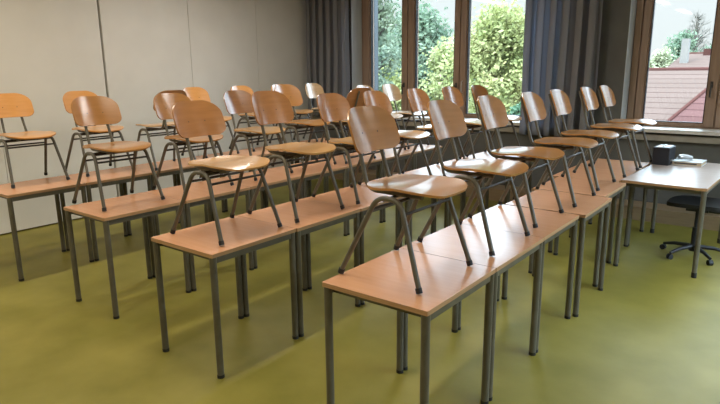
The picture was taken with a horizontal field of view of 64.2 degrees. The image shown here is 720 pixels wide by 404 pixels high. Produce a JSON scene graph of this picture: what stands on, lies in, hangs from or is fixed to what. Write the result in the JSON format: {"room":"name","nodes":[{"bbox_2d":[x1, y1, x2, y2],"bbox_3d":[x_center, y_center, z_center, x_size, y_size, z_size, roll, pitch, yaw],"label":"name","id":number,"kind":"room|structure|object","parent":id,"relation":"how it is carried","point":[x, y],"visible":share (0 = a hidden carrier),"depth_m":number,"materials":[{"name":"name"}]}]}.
{"room":"classroom","nodes":[
{"label":"classroom","id":0,"kind":"room"},
{"bbox_2d":[0,0,310,234],"bbox_3d":[-3.789,-1.223,6.273,0.200,3.100,9.900,9,16,37],"label":"wall","id":1,"kind":"structure","parent":0,"point":[126,52],"depth_m":7.20,"materials":[{"name":"paint"}]},
{"bbox_2d":[0,178,719,403],"bbox_3d":[0.030,1.003,3.779,9.800,0.200,10.300,9,16,37],"label":"floor","id":2,"kind":"structure","parent":0,"point":[651,335],"depth_m":3.88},
{"bbox_2d":[0,176,93,281],"bbox_3d":[-2.918,0.215,5.217,0.580,0.750,0.661,9,16,37],"label":"table","id":3,"kind":"object","parent":2,"relation":"on","point":[23,190],"visible":1,"depth_m":5.07,"materials":[{"name":"paint"}]},
{"bbox_2d":[0,93,69,187],"bbox_3d":[-3.057,-0.580,5.223,0.552,0.797,0.508,9,16,37],"label":"chair","id":4,"kind":"object","parent":3,"relation":"on","point":[11,104],"visible":1,"depth_m":5.29,"materials":[{"name":"paint"}]},
{"bbox_2d":[57,167,155,260],"bbox_3d":[-2.508,0.095,5.727,0.580,0.750,0.661,9,16,37],"label":"table","id":5,"kind":"object","parent":2,"relation":"on","point":[119,175],"visible":0.66,"depth_m":5.60,"materials":[{"name":"paint"}]},
{"bbox_2d":[63,91,132,176],"bbox_3d":[-2.654,-0.703,5.744,0.552,0.797,0.508,9,16,37],"label":"chair","id":6,"kind":"object","parent":5,"relation":"on","point":[68,97],"visible":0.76,"depth_m":5.70,"materials":[{"name":"paint"}]},
{"bbox_2d":[63,192,190,318],"bbox_3d":[-1.781,0.380,4.448,0.580,0.750,0.661,9,16,37],"label":"table","id":7,"kind":"object","parent":2,"relation":"on","point":[120,209],"visible":0.93,"depth_m":4.31,"materials":[{"name":"paint"}]},
{"bbox_2d":[71,96,164,211],"bbox_3d":[-1.872,-0.392,4.350,0.552,0.797,0.508,10,16,37],"label":"chair","id":8,"kind":"object","parent":7,"relation":"on","point":[86,110],"visible":1,"depth_m":4.37,"materials":[{"name":"paint"}]},
{"bbox_2d":[122,159,207,235],"bbox_3d":[-2.107,-0.027,6.243,0.580,0.750,0.661,9,16,37],"label":"table","id":9,"kind":"object","parent":2,"relation":"on","point":[169,167],"visible":0.45,"depth_m":6.10,"materials":[{"name":"paint"}]},
{"bbox_2d":[136,90,196,170],"bbox_3d":[-2.064,-0.773,6.025,0.552,0.797,0.508,10,17,40],"label":"chair","id":10,"kind":"object","parent":9,"relation":"on","point":[149,127],"visible":0.45,"depth_m":5.93,"materials":[{"name":"paint"}]},
{"bbox_2d":[145,180,253,290],"bbox_3d":[-1.372,0.260,4.958,0.580,0.750,0.661,9,16,37],"label":"table","id":11,"kind":"object","parent":2,"relation":"on","point":[198,194],"visible":0.63,"depth_m":4.82,"materials":[{"name":"paint"}]},
{"bbox_2d":[152,93,233,192],"bbox_3d":[-1.452,-0.518,4.883,0.552,0.797,0.508,10,16,38],"label":"chair","id":12,"kind":"object","parent":11,"relation":"on","point":[163,103],"visible":0.63,"depth_m":4.85,"materials":[{"name":"paint"}]},
{"bbox_2d":[176,153,251,211],"bbox_3d":[-1.697,-0.147,6.753,0.580,0.750,0.661,9,16,37],"label":"table","id":13,"kind":"object","parent":2,"relation":"on","point":[218,154],"visible":0.19,"depth_m":6.78,"materials":[{"name":"paint"}]},
{"bbox_2d":[181,87,239,158],"bbox_3d":[-1.808,-0.956,6.817,0.552,0.797,0.508,9,16,36],"label":"chair","id":14,"kind":"object","parent":13,"relation":"on","point":[193,93],"visible":0.31,"depth_m":6.91,"materials":[{"name":"paint"}]},
{"bbox_2d":[151,216,298,378],"bbox_3d":[-0.832,0.557,3.635,0.580,0.750,0.661,9,16,37],"label":"table","id":15,"kind":"object","parent":2,"relation":"on","point":[241,235],"visible":0.99,"depth_m":3.50,"materials":[{"name":"paint"}]},
{"bbox_2d":[170,100,281,245],"bbox_3d":[-0.845,-0.211,3.515,0.552,0.797,0.508,9,16,35],"label":"chair","id":16,"kind":"object","parent":15,"relation":"on","point":[194,118],"visible":1,"depth_m":3.52,"materials":[{"name":"brown wood"}]},
{"bbox_2d":[211,171,302,268],"bbox_3d":[-0.970,0.138,5.474,0.580,0.750,0.661,9,16,37],"label":"table","id":17,"kind":"object","parent":2,"relation":"on","point":[274,179],"visible":0.38,"depth_m":5.32,"materials":[{"name":"paint"}]},
{"bbox_2d":[222,90,293,180],"bbox_3d":[-0.998,-0.650,5.445,0.552,0.797,0.508,9,16,36],"label":"chair","id":18,"kind":"object","parent":17,"relation":"on","point":[236,101],"visible":0.9,"depth_m":5.45,"materials":[{"name":"paint"}]},
{"bbox_2d":[223,147,290,211],"bbox_3d":[-1.296,-0.269,7.269,0.580,0.750,0.661,9,16,37],"label":"table","id":19,"kind":"object","parent":2,"relation":"on","point":[258,150],"visible":0.25,"depth_m":7.10,"materials":[{"name":"paint"}]},
{"bbox_2d":[229,85,279,151],"bbox_3d":[-1.366,-1.087,7.370,0.552,0.797,0.508,9,16,37],"label":"chair","id":20,"kind":"object","parent":19,"relation":"on","point":[241,87],"visible":0.32,"depth_m":7.35,"materials":[{"name":"paint"}]},
{"bbox_2d":[262,143,326,197],"bbox_3d":[-0.886,-0.390,7.779,0.580,0.750,0.661,9,16,37],"label":"table","id":21,"kind":"object","parent":2,"relation":"on","point":[294,186],"visible":0.06,"depth_m":7.87,"materials":[{"name":"paint"}]},
{"bbox_2d":[269,84,317,143],"bbox_3d":[-0.936,-1.214,7.908,0.552,0.797,0.508,9,16,37],"label":"chair","id":22,"kind":"object","parent":21,"relation":"on","point":[304,111],"visible":0.32,"depth_m":7.90,"materials":[{"name":"paint"}]},
{"bbox_2d":[237,199,360,336],"bbox_3d":[-0.422,0.436,4.146,0.580,0.750,0.661,9,16,37],"label":"table","id":23,"kind":"object","parent":2,"relation":"on","point":[313,216],"visible":0.88,"depth_m":4.03,"materials":[{"name":"paint"}]},
{"bbox_2d":[247,91,344,222],"bbox_3d":[-0.462,-0.341,3.979,0.552,0.837,0.508,9,16,36],"label":"chair","id":24,"kind":"object","parent":23,"relation":"on","point":[269,107],"visible":0.99,"depth_m":3.99,"materials":[{"name":"paint"}]},
{"bbox_2d":[264,162,346,235],"bbox_3d":[-0.561,0.017,5.984,0.580,0.750,0.661,9,16,37],"label":"table","id":25,"kind":"object","parent":2,"relation":"on","point":[313,171],"visible":0.44,"depth_m":5.87,"materials":[{"name":"paint"}]},
{"bbox_2d":[271,84,336,168],"bbox_3d":[-0.600,-0.791,5.954,0.552,0.837,0.508,9,16,37],"label":"chair","id":26,"kind":"object","parent":25,"relation":"on","point":[291,92],"visible":0.72,"depth_m":6.02,"materials":[{"name":"brown wood"}]},
{"bbox_2d":[297,137,355,191],"bbox_3d":[-0.481,-0.511,8.292,0.580,0.750,0.661,9,16,37],"label":"table","id":27,"kind":"object","parent":2,"relation":"on","point":[319,139],"visible":0.18,"depth_m":8.13,"materials":[{"name":"paint"}]},
{"bbox_2d":[303,83,347,140],"bbox_3d":[-0.521,-1.335,8.420,0.552,0.797,0.508,10,16,37],"label":"chair","id":28,"kind":"object","parent":27,"relation":"on","point":[313,90],"visible":0.45,"depth_m":8.46,"materials":[{"name":"paint"}]},
{"bbox_2d":[308,155,382,234],"bbox_3d":[-0.159,-0.105,6.500,0.580,0.750,0.661,9,16,37],"label":"table","id":29,"kind":"object","parent":2,"relation":"on","point":[339,159],"visible":0.41,"depth_m":6.38,"materials":[{"name":"paint"}]},
{"bbox_2d":[315,87,375,163],"bbox_3d":[-0.152,-0.862,6.333,0.552,0.797,0.508,10,17,40],"label":"chair","id":30,"kind":"object","parent":29,"relation":"on","point":[355,98],"visible":0.44,"depth_m":6.12,"materials":[{"name":"paint"}]},
{"bbox_2d":[303,185,409,304],"bbox_3d":[-0.013,0.316,4.655,0.580,0.750,0.661,9,16,37],"label":"table","id":31,"kind":"object","parent":2,"relation":"on","point":[366,196],"visible":0.38,"depth_m":4.54,"materials":[{"name":"paint"}]},
{"bbox_2d":[311,93,390,203],"bbox_3d":[-0.056,-0.443,4.497,0.552,0.797,0.508,10,16,37],"label":"chair","id":32,"kind":"object","parent":31,"relation":"on","point":[331,106],"visible":0.71,"depth_m":4.51,"materials":[{"name":"paint"}]},
{"bbox_2d":[349,149,414,221],"bbox_3d":[0.250,-0.225,7.010,0.580,0.750,0.661,9,16,37],"label":"table","id":33,"kind":"object","parent":2,"relation":"on","point":[389,154],"visible":0.31,"depth_m":6.87,"materials":[{"name":"paint"}]},
{"bbox_2d":[352,85,406,152],"bbox_3d":[0.227,-1.017,6.996,0.552,0.797,0.508,9,16,36],"label":"chair","id":34,"kind":"object","parent":33,"relation":"on","point":[395,116],"visible":0.1,"depth_m":7.06,"materials":[{"name":"brown wood"}]},
{"bbox_2d":[356,174,448,242],"bbox_3d":[0.389,0.194,5.171,0.580,0.750,0.661,9,16,37],"label":"table","id":35,"kind":"object","parent":2,"relation":"on","point":[446,210],"visible":0.07,"depth_m":5.24,"materials":[{"name":"paint"}]},
{"bbox_2d":[358,90,431,184],"bbox_3d":[0.306,-0.554,4.968,0.552,0.797,0.508,9,16,36],"label":"chair","id":36,"kind":"object","parent":35,"relation":"on","point":[371,98],"visible":0.64,"depth_m":5.01,"materials":[{"name":"paint"}]},
{"bbox_2d":[322,248,495,403],"bbox_3d":[0.254,0.720,2.874,0.580,0.750,0.661,9,16,37],"label":"table","id":37,"kind":"object","parent":2,"relation":"on","point":[387,280],"visible":0.99,"depth_m":2.74,"materials":[{"name":"laminate"}]},
{"bbox_2d":[338,106,472,293],"bbox_3d":[0.218,-0.053,2.780,0.552,0.797,0.508,9,16,37],"label":"chair","id":38,"kind":"object","parent":37,"relation":"on","point":[372,128],"visible":1,"depth_m":2.78,"materials":[{"name":"brown wood"}]},
{"bbox_2d":[391,143,441,208],"bbox_3d":[0.656,-0.346,7.523,0.580,0.750,0.661,9,16,37],"label":"table","id":39,"kind":"object","parent":2,"relation":"on","point":[428,149],"visible":0.35,"depth_m":7.30,"materials":[{"name":"paint"}]},
{"bbox_2d":[382,84,429,148],"bbox_3d":[0.564,-1.120,7.431,0.552,0.797,0.508,9,16,37],"label":"chair","id":40,"kind":"object","parent":39,"relation":"on","point":[392,91],"visible":0.73,"depth_m":7.51,"materials":[{"name":"paint"}]},
{"bbox_2d":[399,165,482,247],"bbox_3d":[0.798,0.073,5.681,0.580,0.750,0.661,9,16,37],"label":"table","id":41,"kind":"object","parent":2,"relation":"on","point":[435,169],"visible":0.29,"depth_m":5.64,"materials":[{"name":"paint"}]},
{"bbox_2d":[401,88,465,175],"bbox_3d":[0.720,-0.675,5.481,0.552,0.797,0.508,9,16,36],"label":"chair","id":42,"kind":"object","parent":41,"relation":"on","point":[418,99],"visible":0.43,"depth_m":5.54,"materials":[{"name":"paint"}]},
{"bbox_2d":[434,157,508,232],"bbox_3d":[1.200,-0.049,6.197,0.580,0.750,0.661,9,16,37],"label":"table","id":43,"kind":"object","parent":2,"relation":"on","point":[453,160],"visible":0.19,"depth_m":6.27,"materials":[{"name":"paint"}]},
{"bbox_2d":[436,86,497,164],"bbox_3d":[1.125,-0.795,5.989,0.552,0.797,0.508,10,16,38],"label":"chair","id":44,"kind":"object","parent":43,"relation":"on","point":[450,93],"visible":0.47,"depth_m":6.06,"materials":[{"name":"paint"}]},
{"bbox_2d":[400,224,543,400],"bbox_3d":[0.659,0.599,3.387,0.580,0.750,0.661,9,16,37],"label":"table","id":45,"kind":"object","parent":2,"relation":"on","point":[510,248],"visible":0.75,"depth_m":3.30,"materials":[{"name":"paint"}]},
{"bbox_2d":[417,100,529,255],"bbox_3d":[0.657,-0.173,3.284,0.552,0.797,0.508,9,16,37],"label":"chair","id":46,"kind":"object","parent":45,"relation":"on","point":[447,120],"visible":0.99,"depth_m":3.29,"materials":[{"name":"paint"}]},
{"bbox_2d":[463,151,532,219],"bbox_3d":[1.605,-0.170,6.710,0.580,0.750,0.661,9,16,37],"label":"table","id":47,"kind":"object","parent":2,"relation":"on","point":[482,155],"visible":0.21,"depth_m":6.71,"materials":[{"name":"paint"}]},
{"bbox_2d":[466,85,521,156],"bbox_3d":[1.530,-0.918,6.508,0.552,0.797,0.508,9,16,36],"label":"chair","id":48,"kind":"object","parent":47,"relation":"on","point":[476,90],"visible":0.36,"depth_m":6.52,"materials":[{"name":"paint"}]},
{"bbox_2d":[458,204,578,352],"bbox_3d":[1.063,0.477,3.901,0.580,0.750,0.661,9,16,37],"label":"table","id":49,"kind":"object","parent":2,"relation":"on","point":[551,224],"visible":0.62,"depth_m":3.82,"materials":[{"name":"paint"}]},
{"bbox_2d":[468,95,564,227],"bbox_3d":[1.047,-0.298,3.814,0.552,0.797,0.508,9,16,37],"label":"chair","id":50,"kind":"object","parent":49,"relation":"on","point":[492,112],"visible":0.92,"depth_m":3.83,"materials":[{"name":"paint"}]},
{"bbox_2d":[501,189,611,316],"bbox_3d":[1.508,0.357,4.410,0.580,0.750,0.661,9,16,37],"label":"table","id":51,"kind":"object","parent":2,"relation":"on","point":[588,206],"visible":0.78,"depth_m":4.28,"materials":[{"name":"paint"}]},
{"bbox_2d":[512,92,597,206],"bbox_3d":[1.485,-0.422,4.340,0.552,0.797,0.508,9,16,36],"label":"chair","id":52,"kind":"object","parent":51,"relation":"on","point":[534,106],"visible":0.89,"depth_m":4.35,"materials":[{"name":"paint"}]},
{"bbox_2d":[528,176,625,286],"bbox_3d":[1.877,0.226,4.968,0.580,0.750,0.661,9,16,37],"label":"table","id":53,"kind":"object","parent":2,"relation":"on","point":[609,189],"visible":0.75,"depth_m":4.87,"materials":[{"name":"paint"}]},
{"bbox_2d":[541,89,618,190],"bbox_3d":[1.876,-0.547,4.870,0.552,0.797,0.508,9,16,37],"label":"chair","id":54,"kind":"object","parent":53,"relation":"on","point":[561,101],"visible":0.91,"depth_m":4.90,"materials":[{"name":"paint"}]},
{"bbox_2d":[548,166,634,263],"bbox_3d":[2.227,0.096,5.523,0.580,0.750,0.661,9,16,37],"label":"table","id":55,"kind":"object","parent":2,"relation":"on","point":[602,174],"visible":0.62,"depth_m":5.41,"materials":[{"name":"paint"}]},
{"bbox_2d":[573,87,641,177],"bbox_3d":[2.347,-0.679,5.426,0.552,0.797,0.508,9,16,37],"label":"chair","id":56,"kind":"object","parent":55,"relation":"on","point":[589,96],"visible":0.92,"depth_m":5.45,"materials":[{"name":"paint"}]},
{"bbox_2d":[580,158,650,245],"bbox_3d":[2.633,-0.026,6.035,0.580,0.750,0.661,9,16,37],"label":"table","id":57,"kind":"object","parent":2,"relation":"on","point":[600,163],"visible":0.48,"depth_m":6.00,"materials":[{"name":"paint"}]},
{"bbox_2d":[593,85,655,167],"bbox_3d":[2.725,-0.792,5.904,0.552,0.797,0.508,9,16,37],"label":"chair","id":58,"kind":"object","parent":57,"relation":"on","point":[608,96],"visible":0.89,"depth_m":5.92,"materials":[{"name":"paint"}]},
{"bbox_2d":[618,163,719,277],"bbox_3d":[3.027,0.090,5.478,0.665,0.765,1.500,10,17,39],"label":"desk","id":59,"kind":"object","parent":2,"relation":"on","point":[677,178],"visible":0.72,"depth_m":5.04,"materials":[{"name":"laminate"}]},
{"bbox_2d":[652,144,675,165],"bbox_3d":[3.100,-0.486,5.848,0.160,0.192,0.240,10,17,40],"label":"speaker box","id":60,"kind":"object","parent":59,"relation":"on","point":[662,154],"visible":0.98,"depth_m":5.77,"materials":[{"name":"black plastic"}]},
{"bbox_2d":[671,159,706,166],"bbox_3d":[3.341,-0.404,5.826,0.270,0.038,0.270,10,16,38],"label":"book","id":61,"kind":"object","parent":59,"relation":"on","point":[685,162],"visible":0.9,"depth_m":5.75,"materials":[{"name":"beige paper"}]},
{"bbox_2d":[675,154,692,159],"bbox_3d":[3.296,-0.465,5.851,0.204,0.065,0.128,-5,14,-19],"label":"handset","id":62,"kind":"object","parent":61,"relation":"on","point":[682,156],"visible":1,"depth_m":5.79,"materials":[{"name":"grey plastic"}]},
{"bbox_2d":[660,195,719,265],"bbox_3d":[3.132,0.162,5.303,0.616,0.699,0.556,9,16,37],"label":"swivel chair","id":63,"kind":"object","parent":2,"relation":"on","point":[691,203],"visible":0.79,"depth_m":5.30,"materials":[{"name":"black plastic"}]},
{"bbox_2d":[310,0,719,203],"bbox_3d":[3.002,-1.499,7.190,9.400,3.100,0.500,9,16,37],"label":"wall","id":64,"kind":"structure","parent":0,"point":[618,16],"depth_m":6.92,"materials":[{"name":"grey paint"}]},
{"bbox_2d":[362,0,519,125],"bbox_3d":[1.269,-2.157,8.250,3.400,1.955,0.460,9,16,37],"label":"window","id":65,"kind":"structure","parent":64,"relation":"in","point":[410,8],"depth_m":8.70,"materials":[{"name":"brown wood"}]},
{"bbox_2d":[310,116,719,143],"bbox_3d":[2.839,-0.846,7.114,9.300,0.065,0.055,9,16,37],"label":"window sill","id":66,"kind":"structure","parent":64,"relation":"attached to","point":[691,139],"depth_m":6.62,"materials":[{"name":"paint"}]},
{"bbox_2d":[328,169,719,230],"bbox_3d":[2.760,0.013,7.194,9.400,0.155,0.340,9,16,37],"label":"baseboard","id":67,"kind":"structure","parent":64,"relation":"attached to","point":[665,214],"depth_m":6.61,"materials":[{"name":"grey metal"}]},
{"bbox_2d":[626,0,719,135],"bbox_3d":[4.804,-1.584,5.590,4.118,1.955,0.460,9,16,37],"label":"window","id":68,"kind":"structure","parent":64,"relation":"in","point":[645,11],"depth_m":6.74,"materials":[{"name":"brown wood"}]},
{"bbox_3d":[-0.001,-2.214,3.043,9.800,0.200,10.300,9,16,37],"label":"ceiling","id":69,"kind":"structure","parent":0,"visible":0},
{"bbox_3d":[2.720,-2.889,6.515,9.360,0.083,0.028,9,16,37],"label":"rail","id":70,"kind":"object","parent":69,"relation":"attached to","visible":0},
{"bbox_2d":[305,0,349,116],"bbox_3d":[-0.528,-2.382,9.209,0.904,2.010,0.188,9,16,37],"label":"curtain","id":71,"kind":"object","parent":70,"relation":"hanging from","point":[327,21],"visible":0.81,"depth_m":9.12,"materials":[{"name":"grey fabric"}]},
{"bbox_2d":[519,0,602,137],"bbox_3d":[2.424,-1.857,6.990,0.944,2.100,0.175,9,16,37],"label":"curtain","id":72,"kind":"object","parent":70,"relation":"hanging from","point":[561,47],"visible":0.77,"depth_m":6.97,"materials":[{"name":"grey fabric"}]},
{"label":"outside","id":73,"kind":"structure","parent":0,"visible":0},
{"bbox_3d":[18.107,-5.544,48.033,110.000,0.300,81.800,9,16,37],"label":"ground","id":74,"kind":"structure","parent":73,"visible":0},
{"bbox_2d":[374,0,377,90],"bbox_3d":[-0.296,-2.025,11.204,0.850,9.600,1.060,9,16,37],"label":"window frame","id":75,"kind":"structure","parent":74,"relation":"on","point":[375,1],"depth_m":11.08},
{"bbox_2d":[378,55,400,109],"bbox_3d":[0.951,-2.401,21.128,3.429,5.896,3.199,3,13,15],"label":"tree","id":76,"kind":"object","parent":74,"relation":"on","point":[393,79],"visible":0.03,"depth_m":20.54,"materials":[{"name":"green plant"}]},
{"bbox_2d":[378,0,401,91],"bbox_3d":[0.365,-2.534,16.305,2.274,8.309,2.176,2,13,10],"label":"slender tree","id":77,"kind":"object","parent":74,"relation":"on","point":[384,46],"visible":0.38,"depth_m":15.58,"materials":[{"name":"green plant"}]},
{"bbox_2d":[380,0,454,108],"bbox_3d":[2.768,-5.532,28.020,5.417,8.897,6.138,2,13,11],"label":"round tree","id":78,"kind":"object","parent":74,"relation":"on","point":[428,34],"visible":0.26,"depth_m":26.73,"materials":[{"name":"green plant"}]},
{"bbox_2d":[418,36,473,107],"bbox_3d":[3.460,-3.643,24.585,3.909,6.732,3.400,0,13,0],"label":"autumn tree","id":79,"kind":"object","parent":74,"relation":"on","point":[435,60],"visible":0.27,"depth_m":23.86,"materials":[{"name":"green plant"}]},
{"bbox_2d":[431,0,525,114],"bbox_3d":[4.674,-2.924,18.979,5.065,7.810,5.062,-4,13,-16],"label":"tree","id":80,"kind":"object","parent":74,"relation":"on","point":[496,50],"visible":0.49,"depth_m":17.93,"materials":[{"name":"green plant"}]},
{"bbox_2d":[507,102,520,114],"bbox_3d":[4.464,-0.657,16.377,1.161,4.544,1.171,9,16,37],"label":"shrub","id":81,"kind":"object","parent":74,"relation":"on","point":[515,110],"visible":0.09,"depth_m":15.91,"materials":[{"name":"green plant"}]},
{"bbox_2d":[649,44,677,67],"bbox_3d":[12.623,-3.462,24.351,2.327,6.300,1.763,1,13,8],"label":"shrub","id":82,"kind":"object","parent":74,"relation":"on","point":[660,59],"visible":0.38,"depth_m":23.56,"materials":[{"name":"green plant"}]},
{"bbox_2d":[644,67,708,121],"bbox_3d":[10.273,-0.089,11.875,9.940,5.327,10.320,9,16,37],"label":"roof","id":83,"kind":"structure","parent":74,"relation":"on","point":[673,93],"depth_m":12.08,"materials":[{"name":"red tile"}]},
{"bbox_2d":[663,29,701,61],"bbox_3d":[16.672,-5.362,30.363,2.485,7.250,2.577,11,17,41],"label":"tree","id":84,"kind":"object","parent":74,"relation":"on","point":[677,42],"visible":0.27,"depth_m":29.32,"materials":[{"name":"green plant"}]},
{"bbox_2d":[667,38,710,67],"bbox_3d":[17.817,-2.323,19.073,13.140,6.330,10.200,9,16,37],"label":"house","id":85,"kind":"structure","parent":74,"relation":"on","point":[687,58],"depth_m":20.58,"materials":[{"name":"beige tile"}]},
{"bbox_2d":[675,10,711,51],"bbox_3d":[18.975,-6.639,32.946,1.760,8.543,2.002,-8,15,-31],"label":"bare tree","id":86,"kind":"object","parent":74,"relation":"on","point":[697,27],"visible":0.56,"depth_m":32.22,"materials":[{"name":"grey plant"}]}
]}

